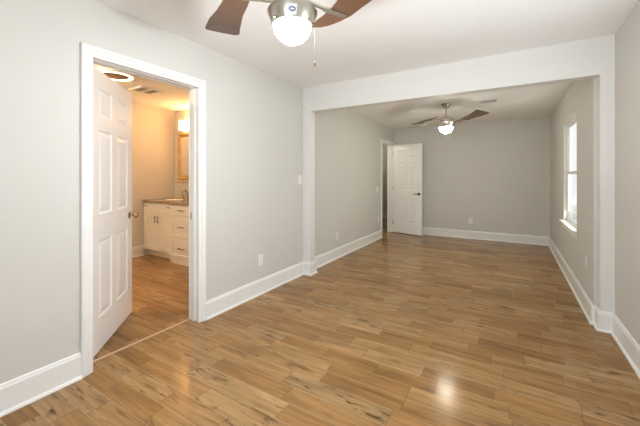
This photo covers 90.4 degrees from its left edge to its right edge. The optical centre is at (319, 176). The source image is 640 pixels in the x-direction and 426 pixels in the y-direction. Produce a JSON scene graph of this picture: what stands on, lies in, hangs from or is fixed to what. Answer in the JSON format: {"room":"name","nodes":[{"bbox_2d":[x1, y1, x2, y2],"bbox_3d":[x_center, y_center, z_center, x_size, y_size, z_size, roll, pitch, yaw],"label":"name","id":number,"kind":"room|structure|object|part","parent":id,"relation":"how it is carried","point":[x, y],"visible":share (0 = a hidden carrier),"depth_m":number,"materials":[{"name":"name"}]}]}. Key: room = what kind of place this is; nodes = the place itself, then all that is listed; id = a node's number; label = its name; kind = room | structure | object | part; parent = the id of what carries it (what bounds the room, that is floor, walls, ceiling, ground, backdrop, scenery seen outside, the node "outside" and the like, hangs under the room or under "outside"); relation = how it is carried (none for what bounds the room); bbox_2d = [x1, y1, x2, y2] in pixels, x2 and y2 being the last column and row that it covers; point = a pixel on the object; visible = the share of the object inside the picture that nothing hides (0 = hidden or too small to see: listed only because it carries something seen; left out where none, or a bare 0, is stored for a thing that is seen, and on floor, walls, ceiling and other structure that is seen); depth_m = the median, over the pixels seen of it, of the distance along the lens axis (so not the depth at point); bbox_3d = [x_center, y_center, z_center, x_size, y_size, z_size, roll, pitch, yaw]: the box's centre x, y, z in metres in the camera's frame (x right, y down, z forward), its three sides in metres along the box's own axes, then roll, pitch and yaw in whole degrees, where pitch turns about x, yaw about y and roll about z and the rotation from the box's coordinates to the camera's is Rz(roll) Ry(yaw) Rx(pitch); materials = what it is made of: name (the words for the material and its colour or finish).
{"room":"empty bedroom","nodes":[
{"label":"empty bedroom","id":0,"kind":"room"},
{"bbox_2d":[132,104,174,254],"bbox_3d":[-3.448,0.055,4.253,0.120,2.410,3.460,0,0,31],"label":"wall","id":1,"kind":"structure","parent":0,"point":[153,129],"depth_m":5.23,"materials":[{"name":"beige paint"}]},
{"bbox_2d":[132,245,143,257],"bbox_3d":[-2.409,1.180,3.296,2.648,0.160,2.655,0,0,31],"label":"baseboard","id":2,"kind":"structure","parent":1,"relation":"attached to","point":[137,251],"depth_m":5.03,"materials":[{"name":"white wood"}]},
{"bbox_2d":[175,109,188,197],"bbox_3d":[-1.413,0.055,4.948,2.648,2.410,0.072,0,0,31],"label":"wall","id":3,"kind":"structure","parent":0,"point":[184,114],"depth_m":5.53,"materials":[{"name":"beige paint"}]},
{"bbox_2d":[176,132,188,182],"bbox_3d":[-2.216,-0.333,5.361,0.639,0.865,0.049,0,0,31],"label":"framed mirror","id":4,"kind":"object","parent":3,"relation":"attached to","point":[183,137],"visible":0.46,"depth_m":5.46,"materials":[{"name":"brown wood"}]},
{"bbox_2d":[181,137,188,174],"bbox_3d":[-2.207,-0.355,5.377,0.463,0.668,0.006,0,0,31],"label":"mirror glass","id":5,"kind":"object","parent":4,"relation":"attached to","point":[184,140],"depth_m":5.44,"materials":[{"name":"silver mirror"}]},
{"bbox_2d":[179,120,188,130],"bbox_3d":[-2.102,-0.877,5.255,0.604,0.184,0.111,0,0,31],"label":"vanity light","id":6,"kind":"object","parent":3,"relation":"attached to","point":[183,124],"visible":0.49,"depth_m":5.33,"materials":[{"name":"white glass"}]},
{"bbox_2d":[0,0,393,383],"bbox_3d":[0.604,0.055,5.610,0.120,2.410,12.170,0,0,31],"label":"wall","id":7,"kind":"structure","parent":0,"point":[254,117],"depth_m":2.30,"materials":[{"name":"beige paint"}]},
{"bbox_2d":[93,66,137,357],"bbox_3d":[-1.668,0.241,2.547,0.181,2.018,0.818,0,0,-13],"label":"door","id":8,"kind":"structure","parent":7,"relation":"in","point":[112,103],"depth_m":2.49,"materials":[{"name":"white paint"}]},
{"bbox_3d":[-1.694,0.345,2.886,0.073,0.064,0.064,0,0,-13],"label":"knob","id":9,"kind":"part","parent":8,"relation":"part of","materials":[{"name":"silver metal"}]},
{"bbox_2d":[80,42,205,377],"bbox_3d":[-1.314,0.208,2.433,0.162,2.104,0.949,0,0,31],"label":"trim","id":10,"kind":"structure","parent":7,"relation":"attached to","point":[90,55],"depth_m":2.19,"materials":[{"name":"white wood"}]},
{"bbox_2d":[258,254,262,265],"bbox_3d":[-0.638,0.898,3.428,0.008,0.116,0.072,0,0,31],"label":"wall outlet","id":11,"kind":"object","parent":7,"relation":"attached to","point":[260,257],"visible":1,"depth_m":3.42,"materials":[{"name":"white plastic"}]},
{"bbox_2d":[298,175,301,183],"bbox_3d":[-0.256,0.035,4.061,0.009,0.116,0.072,0,0,31],"label":"light switch","id":12,"kind":"object","parent":7,"relation":"attached to","point":[299,176],"visible":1,"depth_m":4.06,"materials":[{"name":"white plastic"}]},
{"bbox_2d":[0,227,639,416],"bbox_3d":[0.938,1.180,3.113,3.034,0.160,8.000,0,0,31],"label":"baseboard","id":13,"kind":"structure","parent":7,"relation":"attached to","point":[19,392],"depth_m":2.89,"materials":[{"name":"white wood"}]},
{"bbox_2d":[381,139,393,231],"bbox_3d":[1.425,0.235,6.971,0.162,2.049,0.828,0,0,31],"label":"trim","id":14,"kind":"structure","parent":7,"relation":"attached to","point":[389,144],"depth_m":7.25,"materials":[{"name":"white wood"}]},
{"bbox_2d":[393,143,421,235],"bbox_3d":[1.918,0.264,6.993,0.700,1.968,0.147,0,0,45],"label":"door","id":15,"kind":"structure","parent":7,"relation":"in","point":[407,158],"depth_m":6.97,"materials":[{"name":"white paint"}]},
{"bbox_2d":[0,217,639,425],"bbox_3d":[0.769,1.290,5.510,6.042,0.060,12.170,0,0,31],"label":"floor","id":16,"kind":"structure","parent":0,"point":[398,329],"depth_m":2.27,"materials":[{"name":"brown wood"}]},
{"bbox_2d":[93,319,189,362],"bbox_3d":[-1.363,1.258,2.463,0.022,0.005,0.821,0,0,31],"label":"trim","id":17,"kind":"structure","parent":16,"relation":"on","point":[102,357],"depth_m":2.42,"materials":[{"name":"brown wood"}]},
{"bbox_2d":[143,202,170,258],"bbox_3d":[-2.380,0.831,5.141,0.784,0.858,0.592,0,0,31],"label":"base cabinet","id":18,"kind":"object","parent":16,"relation":"on","point":[157,237],"visible":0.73,"depth_m":4.92,"materials":[{"name":"white paint"}]},
{"bbox_3d":[-2.671,0.860,5.017,0.364,0.550,0.019,0,0,31],"label":"cabinet door","id":19,"kind":"part","parent":18,"relation":"part of","materials":[{"name":"white paint"}]},
{"bbox_3d":[-2.352,0.860,4.825,0.369,0.550,0.019,0,0,31],"label":"cabinet door","id":20,"kind":"part","parent":18,"relation":"part of","materials":[{"name":"white paint"}]},
{"bbox_2d":[142,198,188,205],"bbox_3d":[-2.138,0.383,4.968,1.380,0.036,0.638,0,0,31],"label":"countertop","id":21,"kind":"structure","parent":18,"relation":"on","point":[185,202],"depth_m":4.90,"materials":[{"name":"brown stone"}]},
{"bbox_2d":[180,190,188,198],"bbox_3d":[-2.246,0.286,5.268,0.333,0.157,0.144,0,0,31],"label":"faucet","id":22,"kind":"object","parent":21,"relation":"on","point":[182,191],"visible":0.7,"depth_m":5.29,"materials":[{"name":"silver metal"}]},
{"bbox_2d":[170,205,188,266],"bbox_3d":[-1.810,0.831,4.762,0.580,0.858,0.652,0,0,31],"label":"base cabinet","id":23,"kind":"object","parent":16,"relation":"on","point":[179,218],"visible":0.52,"depth_m":4.54,"materials":[{"name":"white paint"}]},
{"bbox_3d":[-1.956,1.028,4.516,0.535,0.275,0.019,0,0,31],"label":"drawer","id":24,"kind":"part","parent":23,"relation":"part of","materials":[{"name":"white paint"}]},
{"bbox_3d":[-1.956,0.723,4.516,0.535,0.305,0.019,0,0,31],"label":"drawer","id":25,"kind":"part","parent":23,"relation":"part of","materials":[{"name":"white paint"}]},
{"bbox_3d":[-1.956,0.485,4.516,0.535,0.140,0.019,0,0,31],"label":"drawer","id":26,"kind":"part","parent":23,"relation":"part of","materials":[{"name":"white paint"}]},
{"bbox_2d":[93,0,638,111],"bbox_3d":[-1.197,-1.200,2.253,6.042,0.100,4.560,0,0,31],"label":"ceiling","id":27,"kind":"structure","parent":0,"point":[382,37],"depth_m":2.55,"materials":[{"name":"white paint"}]},
{"bbox_2d":[97,67,133,80],"bbox_3d":[-2.268,-1.128,3.518,0.362,0.044,0.362,0,0,31],"label":"ceiling light","id":28,"kind":"object","parent":27,"relation":"attached to","point":[116,75],"visible":0.66,"depth_m":3.47,"materials":[{"name":"beige glass"}]},
{"bbox_3d":[-2.268,-1.133,3.518,0.271,0.034,0.271,0,0,31],"label":"plate","id":29,"kind":"part","parent":28,"relation":"part of","materials":[{"name":"brown metal"}]},
{"bbox_2d":[101,71,133,80],"bbox_3d":[-2.268,-1.113,3.518,0.352,0.014,0.352,0,0,31],"label":"diffuser","id":30,"kind":"object","parent":28,"relation":"attached to","point":[114,75],"depth_m":3.50,"materials":[{"name":"beige glass"}]},
{"bbox_2d":[128,86,163,94],"bbox_3d":[-2.299,-1.143,4.202,0.300,0.014,0.300,0,0,31],"label":"ceiling vent","id":31,"kind":"object","parent":27,"relation":"in","point":[142,89],"visible":1,"depth_m":4.18,"materials":[{"name":"beige metal"}]},
{"bbox_2d":[205,0,371,66],"bbox_3d":[-0.146,-0.867,1.675,1.244,0.567,0.556,0,0,19],"label":"ceiling fan","id":32,"kind":"object","parent":27,"relation":"hanging from","point":[292,21],"visible":1,"depth_m":1.66,"materials":[{"name":"brown wood"}]},
{"bbox_3d":[-0.487,-0.921,1.726,0.218,0.044,0.742,0,0,-24],"label":"blade","id":33,"kind":"part","parent":32,"relation":"part of","materials":[{"name":"brown wood"}]},
{"bbox_3d":[-0.328,-0.909,1.623,0.233,0.039,0.036,0,0,-25],"label":"blade arm","id":34,"kind":"part","parent":32,"relation":"part of","materials":[{"name":"silver metal"}]},
{"bbox_3d":[-0.146,-0.748,1.675,0.194,0.104,0.194,0,0,0],"label":"lamp shade","id":35,"kind":"part","parent":32,"relation":"part of","materials":[{"name":"white glass"}]},
{"bbox_3d":[0.036,-0.909,1.727,0.233,0.039,0.036,0,0,-25],"label":"blade arm","id":36,"kind":"part","parent":32,"relation":"part of","materials":[{"name":"silver metal"}]},
{"bbox_3d":[0.195,-0.921,1.624,0.218,0.044,0.742,0,0,-24],"label":"blade","id":37,"kind":"part","parent":32,"relation":"part of","materials":[{"name":"brown wood"}]},
{"bbox_2d":[382,144,386,212],"bbox_3d":[1.335,0.077,8.831,0.120,2.365,5.900,0,0,31],"label":"wall","id":38,"kind":"structure","parent":0,"point":[384,147],"depth_m":9.80,"materials":[{"name":"beige paint"}]},
{"bbox_2d":[303,34,614,312],"bbox_3d":[1.110,0.055,3.397,3.034,2.410,0.125,0,0,31],"label":"frame","id":39,"kind":"structure","parent":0,"point":[592,58],"depth_m":2.93,"materials":[{"name":"white paint"}]},
{"bbox_2d":[346,82,571,128],"bbox_3d":[2.105,-1.155,5.046,3.274,0.100,3.725,0,0,31],"label":"ceiling","id":40,"kind":"structure","parent":0,"point":[542,100],"depth_m":5.13,"materials":[{"name":"white paint"}]},
{"bbox_2d":[411,103,488,138],"bbox_3d":[1.905,-0.834,4.800,1.244,0.543,0.556,0,0,43],"label":"ceiling fan","id":41,"kind":"object","parent":40,"relation":"hanging from","point":[446,124],"visible":1,"depth_m":4.72,"materials":[{"name":"brown wood"}]},
{"bbox_3d":[1.615,-0.876,4.986,0.218,0.044,0.742,0,0,0],"label":"blade","id":42,"kind":"part","parent":41,"relation":"part of","materials":[{"name":"brown wood"}]},
{"bbox_3d":[1.905,-0.703,4.800,0.194,0.104,0.194,0,0,24],"label":"lamp shade","id":43,"kind":"part","parent":41,"relation":"part of","materials":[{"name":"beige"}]},
{"bbox_3d":[2.195,-0.876,4.614,0.218,0.044,0.742,0,0,0],"label":"blade","id":44,"kind":"part","parent":41,"relation":"part of","materials":[{"name":"brown wood"}]},
{"bbox_2d":[479,98,497,103],"bbox_3d":[2.453,-1.100,4.616,0.230,0.010,0.200,0,0,31],"label":"ceiling vent","id":45,"kind":"object","parent":40,"relation":"in","point":[488,100],"visible":1,"depth_m":4.61,"materials":[{"name":"white plastic"}]},
{"bbox_2d":[394,117,549,236],"bbox_3d":[3.088,0.077,6.558,3.154,2.365,0.120,0,0,31],"label":"wall","id":46,"kind":"structure","parent":0,"point":[495,174],"depth_m":6.34,"materials":[{"name":"beige paint"}]},
{"bbox_2d":[550,79,596,305],"bbox_3d":[3.312,0.077,4.247,0.078,2.365,3.605,0,0,31],"label":"wall","id":47,"kind":"structure","parent":0,"point":[579,100],"depth_m":3.25,"materials":[{"name":"beige paint"}]},
{"bbox_2d":[559,116,576,237],"bbox_3d":[3.046,-0.022,3.853,0.120,1.365,1.095,0,0,31],"label":"window","id":48,"kind":"structure","parent":47,"relation":"in","point":[570,225],"depth_m":4.21,"materials":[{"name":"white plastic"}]},
{"bbox_3d":[3.029,0.619,3.863,0.081,0.082,1.095,0,0,31],"label":"sill","id":49,"kind":"part","parent":48,"relation":"part of","materials":[{"name":"white wood"}]},
{"bbox_3d":[3.073,0.251,3.837,0.015,0.642,0.939,0,0,31],"label":"sash","id":50,"kind":"part","parent":48,"relation":"part of","materials":[{"name":"glass"}]},
{"bbox_3d":[3.087,-0.356,3.828,0.015,0.642,0.939,0,0,31],"label":"sash","id":51,"kind":"part","parent":48,"relation":"part of","materials":[{"name":"white plastic"}]},
{"bbox_2d":[615,0,639,345],"bbox_3d":[1.357,0.055,0.755,0.120,2.410,4.395,0,0,31],"label":"wall","id":52,"kind":"structure","parent":0,"point":[627,37],"depth_m":2.28,"materials":[{"name":"beige paint"}]},
{"label":"outside","id":53,"kind":"structure","parent":0,"visible":0},
{"bbox_2d":[571,205,576,222],"bbox_3d":[9.966,1.585,2.161,13.168,0.050,30.000,0,0,31],"label":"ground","id":54,"kind":"structure","parent":53,"point":[573,208],"depth_m":13.54,"materials":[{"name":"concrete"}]}
]}

